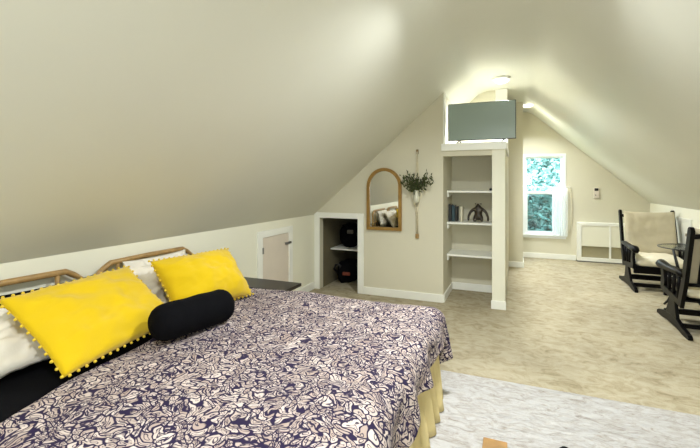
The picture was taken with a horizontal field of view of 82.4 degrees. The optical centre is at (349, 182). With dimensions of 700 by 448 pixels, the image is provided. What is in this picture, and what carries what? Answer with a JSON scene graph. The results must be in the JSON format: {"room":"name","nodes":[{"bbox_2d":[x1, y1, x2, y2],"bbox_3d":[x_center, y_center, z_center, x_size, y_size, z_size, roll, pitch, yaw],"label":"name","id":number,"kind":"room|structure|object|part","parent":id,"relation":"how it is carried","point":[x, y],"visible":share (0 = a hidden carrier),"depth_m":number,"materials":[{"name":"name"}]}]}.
{"room":"bedroom","nodes":[
{"label":"bedroom","id":0,"kind":"room"},
{"bbox_2d":[0,215,313,295],"bbox_3d":[-1.107,0.975,4.382,0.100,1.050,10.450,0,0,22],"label":"wall","id":1,"kind":"structure","parent":0,"point":[241,241],"depth_m":3.55,"materials":[{"name":"paint"}]},
{"bbox_2d":[257,226,292,290],"bbox_3d":[-0.868,1.022,4.765,0.050,0.955,0.740,0,0,22],"label":"door","id":2,"kind":"structure","parent":1,"relation":"in","point":[275,251],"depth_m":4.75,"materials":[{"name":"white paint"}]},
{"bbox_3d":[-0.884,1.052,4.772,0.010,0.856,0.564,0,0,23],"label":"panel","id":3,"kind":"part","parent":2,"relation":"part of","materials":[{"name":"beige paint"}]},
{"bbox_2d":[296,282,314,291],"bbox_3d":[-1.779,1.450,2.609,0.016,0.100,6.660,0,0,22],"label":"baseboard","id":4,"kind":"structure","parent":1,"relation":"attached to","point":[311,286],"depth_m":5.50,"materials":[{"name":"white paint"}]},
{"bbox_2d":[0,0,699,263],"bbox_3d":[1.210,-0.511,3.422,5.117,2.098,10.650,0,0,22],"label":"ceiling","id":5,"kind":"structure","parent":0,"point":[122,122],"depth_m":2.68,"materials":[{"name":"paint"}]},
{"bbox_2d":[493,76,510,83],"bbox_3d":[2.072,-1.403,5.474,0.230,0.075,0.230,0,0,22],"label":"ceiling lamp","id":6,"kind":"object","parent":5,"relation":"attached to","point":[498,79],"visible":1,"depth_m":5.41,"materials":[{"name":"white paint"}]},
{"bbox_2d":[494,78,508,83],"bbox_3d":[2.072,-1.387,5.474,0.196,0.045,0.196,0,0,23],"label":"diffuser","id":7,"kind":"object","parent":6,"relation":"attached to","point":[497,80],"depth_m":5.42,"materials":[{"name":"white plastic"}]},
{"bbox_2d":[523,102,532,107],"bbox_3d":[3.208,-1.403,7.222,0.230,0.075,0.230,0,0,22],"label":"ceiling lamp","id":8,"kind":"object","parent":5,"relation":"attached to","point":[525,104],"visible":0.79,"depth_m":7.15,"materials":[{"name":"white paint"}]},
{"bbox_2d":[523,104,532,107],"bbox_3d":[3.208,-1.387,7.222,0.196,0.045,0.196,0,0,23],"label":"diffuser","id":9,"kind":"object","parent":8,"relation":"attached to","point":[524,105],"depth_m":7.17,"materials":[{"name":"white plastic"}]},
{"bbox_2d":[318,93,458,302],"bbox_3d":[0.639,0.173,6.101,1.811,2.654,1.638,0,0,22],"label":"wall","id":10,"kind":"structure","parent":0,"point":[395,260],"depth_m":5.18,"materials":[{"name":"paint"}]},
{"bbox_2d":[314,212,363,293],"bbox_3d":[-0.160,0.958,5.554,0.745,1.085,0.020,0,0,22],"label":"trim","id":11,"kind":"structure","parent":10,"relation":"attached to","point":[317,215],"depth_m":5.52,"materials":[{"name":"white paint"}]},
{"bbox_2d":[323,218,357,286],"bbox_3d":[0.161,0.950,6.335,0.679,1.100,1.470,0,0,22],"label":"wall niche","id":12,"kind":"object","parent":10,"relation":"in","point":[331,226],"visible":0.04,"depth_m":6.06,"materials":[{"name":"grey paint"}]},
{"bbox_2d":[331,244,357,250],"bbox_3d":[0.085,0.985,6.151,0.579,0.020,0.570,0,0,22],"label":"niche shelf","id":13,"kind":"object","parent":12,"relation":"attached to","point":[339,247],"visible":0.31,"depth_m":5.97,"materials":[{"name":"white paint"}]},
{"bbox_2d":[340,223,357,246],"bbox_3d":[0.002,0.792,6.171,0.330,0.367,0.365,0,0,22],"label":"backpack","id":14,"kind":"object","parent":13,"relation":"on","point":[349,231],"visible":0.88,"depth_m":6.04,"materials":[{"name":"black fabric"}]},
{"bbox_2d":[366,168,401,230],"bbox_3d":[0.450,0.212,5.292,0.480,0.825,0.033,0,0,22],"label":"wall mirror","id":15,"kind":"object","parent":10,"relation":"attached to","point":[384,187],"visible":0.98,"depth_m":5.29,"materials":[{"name":"gold metal"}]},
{"bbox_2d":[411,149,421,238],"bbox_3d":[0.855,0.140,5.108,0.134,1.140,0.066,0,0,22],"label":"hanger","id":16,"kind":"object","parent":10,"relation":"attached to","point":[417,150],"visible":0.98,"depth_m":5.11,"materials":[{"name":"beige fabric"}]},
{"bbox_2d":[399,169,433,203],"bbox_3d":[0.839,0.041,5.034,0.446,0.438,0.152,0,0,19],"label":"plant","id":17,"kind":"object","parent":16,"relation":"hanging from","point":[416,185],"visible":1,"depth_m":5.04,"materials":[{"name":"green plant"}]},
{"bbox_2d":[447,249,491,259],"bbox_3d":[1.655,0.978,5.354,0.638,0.085,0.439,0,0,22],"label":"shelf","id":18,"kind":"object","parent":10,"relation":"attached to","point":[453,252],"visible":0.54,"depth_m":5.30,"materials":[{"name":"white paint"}]},
{"bbox_2d":[447,220,491,227],"bbox_3d":[1.655,0.557,5.354,0.638,0.085,0.439,0,0,22],"label":"shelf","id":19,"kind":"object","parent":10,"relation":"attached to","point":[465,222],"visible":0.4,"depth_m":5.21,"materials":[{"name":"white paint"}]},
{"bbox_2d":[449,204,452,220],"bbox_3d":[1.374,0.403,5.448,0.034,0.225,0.162,0,0,22],"label":"book","id":20,"kind":"object","parent":19,"relation":"on","point":[450,205],"visible":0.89,"depth_m":5.38,"materials":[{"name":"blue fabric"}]},
{"bbox_2d":[452,205,455,221],"bbox_3d":[1.414,0.407,5.431,0.036,0.215,0.172,0,0,22],"label":"book","id":21,"kind":"object","parent":19,"relation":"on","point":[453,206],"visible":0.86,"depth_m":5.35,"materials":[{"name":"paper"}]},
{"bbox_2d":[455,206,458,221],"bbox_3d":[1.448,0.415,5.417,0.026,0.200,0.162,0,0,22],"label":"book","id":22,"kind":"object","parent":19,"relation":"on","point":[456,207],"visible":0.98,"depth_m":5.37,"materials":[{"name":"black paper"}]},
{"bbox_2d":[460,206,463,221],"bbox_3d":[1.512,0.415,5.391,0.022,0.200,0.152,1,0,22],"label":"book","id":23,"kind":"object","parent":19,"relation":"on","point":[462,207],"visible":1,"depth_m":5.33,"materials":[{"name":"white paper"}]},
{"bbox_2d":[467,203,488,221],"bbox_3d":[1.686,0.383,5.260,0.272,0.246,0.122,0,0,22],"label":"statuette","id":24,"kind":"object","parent":19,"relation":"on","point":[477,209],"visible":1,"depth_m":5.23,"materials":[{"name":"brown metal"}]},
{"bbox_2d":[447,190,491,196],"bbox_3d":[1.655,0.142,5.354,0.638,0.085,0.439,0,0,22],"label":"shelf","id":25,"kind":"object","parent":10,"relation":"attached to","point":[449,192],"visible":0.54,"depth_m":5.24,"materials":[{"name":"white paint"}]},
{"bbox_2d":[443,90,522,301],"bbox_3d":[2.333,0.025,6.573,0.960,2.950,3.770,0,0,22],"label":"wall","id":26,"kind":"structure","parent":0,"point":[471,169],"depth_m":5.62,"materials":[{"name":"paint"}]},
{"bbox_2d":[443,93,445,143],"bbox_3d":[1.200,-0.812,5.077,0.012,0.644,0.140,0,0,22],"label":"trim","id":27,"kind":"structure","parent":26,"relation":"attached to","point":[444,94],"depth_m":5.04,"materials":[{"name":"white paint"}]},
{"bbox_2d":[443,282,491,302],"bbox_3d":[1.601,1.450,5.225,0.640,0.100,0.720,0,0,22],"label":"baseboard","id":28,"kind":"structure","parent":26,"relation":"attached to","point":[454,285],"depth_m":5.54,"materials":[{"name":"white paint"}]},
{"bbox_2d":[441,141,508,156],"bbox_3d":[1.787,-0.445,5.562,0.765,0.090,1.555,0,0,22],"label":"trim","id":29,"kind":"structure","parent":26,"relation":"attached to","point":[477,145],"depth_m":4.85,"materials":[{"name":"white paint"}]},
{"bbox_2d":[448,100,515,142],"bbox_3d":[1.632,-0.747,4.979,0.805,0.516,0.220,0,0,22],"label":"television","id":30,"kind":"object","parent":29,"relation":"on","point":[491,120],"visible":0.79,"depth_m":4.95,"materials":[{"name":"black plastic"}]},
{"bbox_2d":[492,149,504,301],"bbox_3d":[1.787,0.550,4.806,0.147,1.900,0.112,0,0,22],"label":"trim","id":31,"kind":"structure","parent":26,"relation":"attached to","point":[498,155],"depth_m":4.75,"materials":[{"name":"paint"}]},
{"bbox_2d":[491,300,505,309],"bbox_3d":[1.762,1.450,4.746,0.167,0.100,0.018,0,0,22],"label":"baseboard","id":32,"kind":"structure","parent":26,"relation":"attached to","point":[500,305],"depth_m":4.74,"materials":[{"name":"white paint"}]},
{"bbox_2d":[495,89,506,141],"bbox_3d":[2.328,-0.965,6.152,0.173,0.950,0.050,0,0,22],"label":"trim","id":33,"kind":"structure","parent":26,"relation":"attached to","point":[500,94],"depth_m":6.13,"materials":[{"name":"white paint"}]},
{"bbox_2d":[509,258,523,267],"bbox_3d":[3.178,1.450,7.648,0.252,0.100,1.136,0,0,22],"label":"baseboard","id":34,"kind":"structure","parent":26,"relation":"attached to","point":[511,263],"depth_m":7.13,"materials":[{"name":"white paint"}]},
{"bbox_2d":[309,257,699,415],"bbox_3d":[1.210,1.550,3.422,5.117,0.100,10.650,0,0,22],"label":"floor","id":35,"kind":"structure","parent":0,"point":[571,326],"depth_m":3.94,"materials":[{"name":"beige carpet"}]},
{"bbox_2d":[244,277,300,290],"bbox_3d":[-0.866,1.220,3.763,0.760,0.560,0.310,0,0,22],"label":"nightstand","id":36,"kind":"object","parent":35,"relation":"on","point":[252,282],"visible":0.06,"depth_m":3.70,"materials":[{"name":"brown wood"}]},
{"bbox_2d":[333,259,357,282],"bbox_3d":[0.005,1.320,6.088,0.414,0.360,0.453,0,0,22],"label":"duffel bag","id":37,"kind":"object","parent":35,"relation":"on","point":[347,272],"visible":0.73,"depth_m":5.93,"materials":[{"name":"black fabric"}]},
{"bbox_3d":[-0.176,1.289,5.992,0.145,0.166,0.093,0,0,23],"label":"handle","id":38,"kind":"part","parent":37,"relation":"part of","materials":[{"name":"black fabric"}]},
{"bbox_2d":[429,370,699,447],"bbox_3d":[0.747,1.493,1.542,4.000,0.014,3.020,0,0,22],"label":"area rug","id":39,"kind":"object","parent":35,"relation":"on","point":[476,408],"visible":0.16,"depth_m":2.50,"materials":[{"name":"white carpet"}]},
{"bbox_2d":[0,246,443,447],"bbox_3d":[-0.718,1.008,2.251,2.188,0.955,2.148,0,0,22],"label":"bed","id":40,"kind":"object","parent":39,"relation":"on","point":[19,389],"visible":0.21,"depth_m":2.08,"materials":[{"name":"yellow fabric"}]},
{"bbox_2d":[0,308,50,378],"bbox_3d":[-1.687,0.758,1.911,0.430,0.266,0.720,0,0,24],"label":"bed pillow","id":41,"kind":"object","parent":40,"relation":"on","point":[18,351],"visible":0.34,"depth_m":1.87,"materials":[{"name":"white fabric"}]},
{"bbox_2d":[0,275,92,305],"bbox_3d":[-1.725,0.750,2.316,0.203,0.309,0.609,0,0,16],"label":"bed pillow","id":42,"kind":"object","parent":40,"relation":"on","point":[29,291],"visible":0.02,"depth_m":2.19,"materials":[{"name":"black fabric"}]},
{"bbox_3d":[-0.732,1.030,2.257,2.040,0.260,1.970,0,0,23],"label":"mattress","id":43,"kind":"part","parent":40,"relation":"part of","materials":[{"name":"black fabric"}]},
{"bbox_3d":[-1.717,0.841,2.649,0.038,0.619,1.818,0,0,23],"label":"headboard","id":44,"kind":"part","parent":40,"relation":"part of","materials":[{"name":"wood"}]},
{"bbox_2d":[123,249,185,268],"bbox_3d":[-1.441,0.725,3.054,0.188,0.347,0.581,0,0,23],"label":"bed pillow","id":45,"kind":"object","parent":40,"relation":"on","point":[141,262],"visible":0.15,"depth_m":2.97,"materials":[{"name":"white fabric"}]},
{"bbox_2d":[131,254,186,302],"bbox_3d":[-1.317,0.724,2.872,0.278,0.312,0.680,0,0,18],"label":"bed pillow","id":46,"kind":"object","parent":40,"relation":"on","point":[146,273],"visible":0.14,"depth_m":2.70,"materials":[{"name":"white fabric"}]},
{"bbox_2d":[0,287,452,447],"bbox_3d":[-0.499,1.062,2.162,1.784,0.409,2.255,0,0,22],"label":"bedspread","id":47,"kind":"object","parent":40,"relation":"on","point":[287,369],"visible":0.94,"depth_m":1.73,"materials":[{"name":"fabric"}]},
{"bbox_2d":[0,265,163,378],"bbox_3d":[-1.337,0.691,2.156,0.412,0.332,0.791,0,0,14],"label":"throw pillow","id":48,"kind":"object","parent":47,"relation":"on","point":[81,321],"visible":0.91,"depth_m":1.97,"materials":[{"name":"yellow fabric"}]},
{"bbox_2d":[148,289,234,340],"bbox_3d":[-0.905,0.758,2.323,0.204,0.204,0.512,0,0,35],"label":"bolster pillow","id":49,"kind":"object","parent":47,"relation":"on","point":[171,320],"visible":1,"depth_m":2.22,"materials":[{"name":"black fabric"}]},
{"bbox_2d":[148,248,253,301],"bbox_3d":[-1.034,0.685,2.858,0.342,0.359,0.692,0,0,31],"label":"throw pillow","id":50,"kind":"object","parent":47,"relation":"on","point":[185,276],"visible":0.86,"depth_m":2.72,"materials":[{"name":"yellow fabric"}]},
{"bbox_2d":[482,437,506,447],"bbox_3d":[0.723,1.423,2.006,0.120,0.126,0.250,0,0,22],"label":"wooden box","id":51,"kind":"object","parent":39,"relation":"on","point":[487,442],"visible":1,"depth_m":2.09,"materials":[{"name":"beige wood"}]},
{"bbox_2d":[618,209,684,292],"bbox_3d":[4.407,0.959,5.780,0.769,1.083,0.973,0,0,22],"label":"rocking chair","id":52,"kind":"object","parent":35,"relation":"on","point":[640,252],"visible":0.77,"depth_m":5.90,"materials":[{"name":"beige fabric"}]},
{"bbox_3d":[4.216,0.835,6.194,0.036,0.836,0.353,0,0,23],"label":"post","id":53,"kind":"part","parent":52,"relation":"part of","materials":[{"name":"black wood"}]},
{"bbox_3d":[4.078,1.185,5.860,0.036,0.109,0.549,0,0,23],"label":"rail","id":54,"kind":"part","parent":52,"relation":"part of","materials":[{"name":"black wood"}]},
{"bbox_3d":[4.059,0.917,5.815,0.099,0.101,0.753,0,0,23],"label":"arm","id":55,"kind":"part","parent":52,"relation":"part of","materials":[{"name":"black wood"}]},
{"bbox_3d":[3.981,1.075,5.625,0.036,0.250,0.138,0,0,23],"label":"arm post","id":56,"kind":"part","parent":52,"relation":"part of","materials":[{"name":"black wood"}]},
{"bbox_3d":[4.386,1.390,5.728,0.670,0.120,0.540,0,0,23],"label":"cross rail","id":57,"kind":"part","parent":52,"relation":"part of","materials":[{"name":"black wood"}]},
{"bbox_2d":[623,211,678,255],"bbox_3d":[4.509,0.758,6.025,0.640,0.660,0.186,0,-18,23],"label":"cushion","id":58,"kind":"object","parent":52,"relation":"on","point":[644,230],"depth_m":5.96,"materials":[{"name":"beige fabric"}]},
{"bbox_3d":[4.378,1.210,5.709,0.670,0.100,0.540,0,0,23],"label":"seat frame","id":59,"kind":"part","parent":52,"relation":"part of","materials":[{"name":"black wood"}]},
{"bbox_2d":[635,252,683,268],"bbox_3d":[4.382,1.104,5.718,0.620,0.173,0.560,0,2,23],"label":"seat cushion","id":60,"kind":"object","parent":52,"relation":"on","point":[643,260],"depth_m":5.57,"materials":[{"name":"fabric"}]},
{"bbox_3d":[4.835,0.835,5.938,0.036,0.836,0.353,0,0,23],"label":"post","id":61,"kind":"part","parent":52,"relation":"part of","materials":[{"name":"black wood"}]},
{"bbox_2d":[656,227,699,340],"bbox_3d":[3.708,0.959,4.064,0.769,1.083,0.973,0,0,22],"label":"rocking chair","id":62,"kind":"object","parent":35,"relation":"on","point":[686,288],"visible":1,"depth_m":3.98,"materials":[{"name":"black wood"}]},
{"bbox_3d":[3.515,1.075,4.475,0.036,0.250,0.138,0,0,23],"label":"arm post","id":63,"kind":"part","parent":62,"relation":"part of","materials":[{"name":"black wood"}]},
{"bbox_3d":[3.437,0.917,4.286,0.099,0.101,0.753,0,0,23],"label":"arm","id":64,"kind":"part","parent":62,"relation":"part of","materials":[{"name":"black wood"}]},
{"bbox_3d":[3.418,1.185,4.240,0.036,0.109,0.549,0,0,23],"label":"rail","id":65,"kind":"part","parent":62,"relation":"part of","materials":[{"name":"black wood"}]},
{"bbox_3d":[3.737,1.210,4.135,0.670,0.100,0.540,0,0,23],"label":"seat frame","id":66,"kind":"part","parent":62,"relation":"part of","materials":[{"name":"black wood"}]},
{"bbox_3d":[3.729,1.390,4.116,0.670,0.120,0.540,0,0,23],"label":"cross rail","id":67,"kind":"part","parent":62,"relation":"part of","materials":[{"name":"black wood"}]},
{"bbox_2d":[671,279,699,298],"bbox_3d":[3.733,1.104,4.126,0.620,0.173,0.560,0,-2,23],"label":"seat cushion","id":68,"kind":"object","parent":62,"relation":"on","point":[693,292],"depth_m":3.98,"materials":[{"name":"fabric"}]},
{"bbox_3d":[3.279,0.835,3.906,0.036,0.836,0.353,0,0,23],"label":"post","id":69,"kind":"part","parent":62,"relation":"part of","materials":[{"name":"black wood"}]},
{"bbox_3d":[3.603,1.000,3.811,0.670,0.036,0.036,0,0,23],"label":"rail","id":70,"kind":"part","parent":62,"relation":"part of","materials":[{"name":"black wood"}]},
{"bbox_2d":[688,228,699,289],"bbox_3d":[3.606,0.758,3.818,0.640,0.660,0.186,0,18,23],"label":"cushion","id":71,"kind":"object","parent":62,"relation":"on","point":[694,281],"depth_m":3.88,"materials":[{"name":"beige fabric"}]},
{"bbox_2d":[657,243,699,304],"bbox_3d":[4.072,1.133,4.786,0.632,0.726,0.632,0,0,22],"label":"side table","id":72,"kind":"object","parent":35,"relation":"on","point":[673,249],"visible":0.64,"depth_m":4.86,"materials":[{"name":"clear glass"}]},
{"bbox_3d":[3.921,1.151,4.876,0.167,0.688,0.035,0,0,29],"label":"leg","id":73,"kind":"part","parent":72,"relation":"part of","materials":[{"name":"black plastic"}]},
{"bbox_2d":[523,112,649,258],"bbox_3d":[3.229,0.020,8.296,4.917,2.960,0.100,0,0,22],"label":"wall","id":74,"kind":"structure","parent":0,"point":[583,174],"depth_m":7.75,"materials":[{"name":"paint"}]},
{"bbox_2d":[523,153,566,238],"bbox_3d":[3.873,0.260,8.005,0.830,1.680,0.145,0,0,22],"label":"window","id":75,"kind":"structure","parent":74,"relation":"in","point":[530,234],"depth_m":8.04,"materials":[{"name":"white plastic"}]},
{"bbox_3d":[3.880,0.591,8.021,0.676,0.845,0.030,0,0,23],"label":"sash","id":76,"kind":"part","parent":75,"relation":"part of","materials":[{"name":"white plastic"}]},
{"bbox_3d":[3.893,-0.147,8.053,0.676,0.751,0.030,0,0,23],"label":"sash","id":77,"kind":"part","parent":75,"relation":"part of","materials":[{"name":"white plastic"}]},
{"bbox_3d":[3.858,1.062,7.968,0.830,0.075,0.065,0,0,23],"label":"sill","id":78,"kind":"part","parent":75,"relation":"part of","materials":[{"name":"white plastic"}]},
{"bbox_2d":[552,187,571,235],"bbox_3d":[3.889,0.547,7.930,0.917,0.946,0.067,0,0,22],"label":"curtain","id":79,"kind":"object","parent":75,"relation":"hanging from","point":[559,195],"visible":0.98,"depth_m":7.81,"materials":[{"name":"white fabric"}]},
{"bbox_3d":[4.285,0.530,7.772,0.064,0.902,0.014,0,0,23],"label":"pull cord","id":80,"kind":"part","parent":79,"relation":"part of","materials":[{"name":"fabric"}]},
{"bbox_2d":[523,252,575,259],"bbox_3d":[3.945,1.450,7.936,0.944,0.100,0.016,0,0,22],"label":"baseboard","id":81,"kind":"structure","parent":74,"relation":"attached to","point":[525,254],"depth_m":7.92,"materials":[{"name":"white paint"}]},
{"bbox_2d":[594,188,598,197],"bbox_3d":[4.692,0.188,7.617,0.090,0.195,0.033,0,0,22],"label":"thermostat","id":82,"kind":"object","parent":74,"relation":"attached to","point":[596,190],"visible":1,"depth_m":7.61,"materials":[{"name":"beige paint"}]},
{"bbox_2d":[576,222,625,263],"bbox_3d":[4.883,1.125,7.489,1.120,0.750,0.124,0,0,22],"label":"wall heater","id":83,"kind":"object","parent":74,"relation":"attached to","point":[597,242],"visible":0.54,"depth_m":7.53,"materials":[{"name":"white paint"}]},
{"bbox_3d":[4.898,1.305,7.512,0.980,0.230,0.029,0,0,23],"label":"panel","id":84,"kind":"part","parent":83,"relation":"part of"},
{"bbox_3d":[4.877,1.005,7.463,0.980,0.390,0.038,0,0,23],"label":"heater panel","id":85,"kind":"part","parent":83,"relation":"part of","materials":[{"name":"paint"}]},
{"bbox_2d":[650,203,699,228],"bbox_3d":[3.528,0.932,2.462,0.100,1.135,10.450,0,0,22],"label":"wall","id":86,"kind":"structure","parent":0,"point":[694,215],"depth_m":5.90,"materials":[{"name":"paint"}]},
{"bbox_2d":[675,216,691,243],"bbox_3d":[4.888,0.755,5.915,0.030,0.490,0.770,0,0,22],"label":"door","id":87,"kind":"structure","parent":86,"relation":"in","point":[682,224],"depth_m":5.85,"materials":[{"name":"white paint"}]},
{"bbox_3d":[4.895,0.755,5.912,0.011,0.386,0.646,0,0,23],"label":"panel","id":88,"kind":"part","parent":87,"relation":"part of","materials":[{"name":"white paint"}]},
{"bbox_3d":[4.892,0.755,5.913,0.020,0.490,0.770,0,0,23],"label":"casing","id":89,"kind":"part","parent":87,"relation":"part of","materials":[{"name":"white paint"}]},
{"label":"outside","id":90,"kind":"structure","parent":0,"visible":0},
{"bbox_3d":[13.289,4.750,32.082,80.000,0.100,50.550,0,0,22],"label":"ground","id":91,"kind":"structure","parent":90,"visible":0},
{"bbox_2d":[527,158,560,231],"bbox_3d":[6.504,0.586,12.908,3.553,8.247,3.268,0,0,-37],"label":"tree","id":92,"kind":"object","parent":91,"relation":"on","point":[542,174],"visible":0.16,"depth_m":12.28,"materials":[{"name":"green plant"}]}
]}

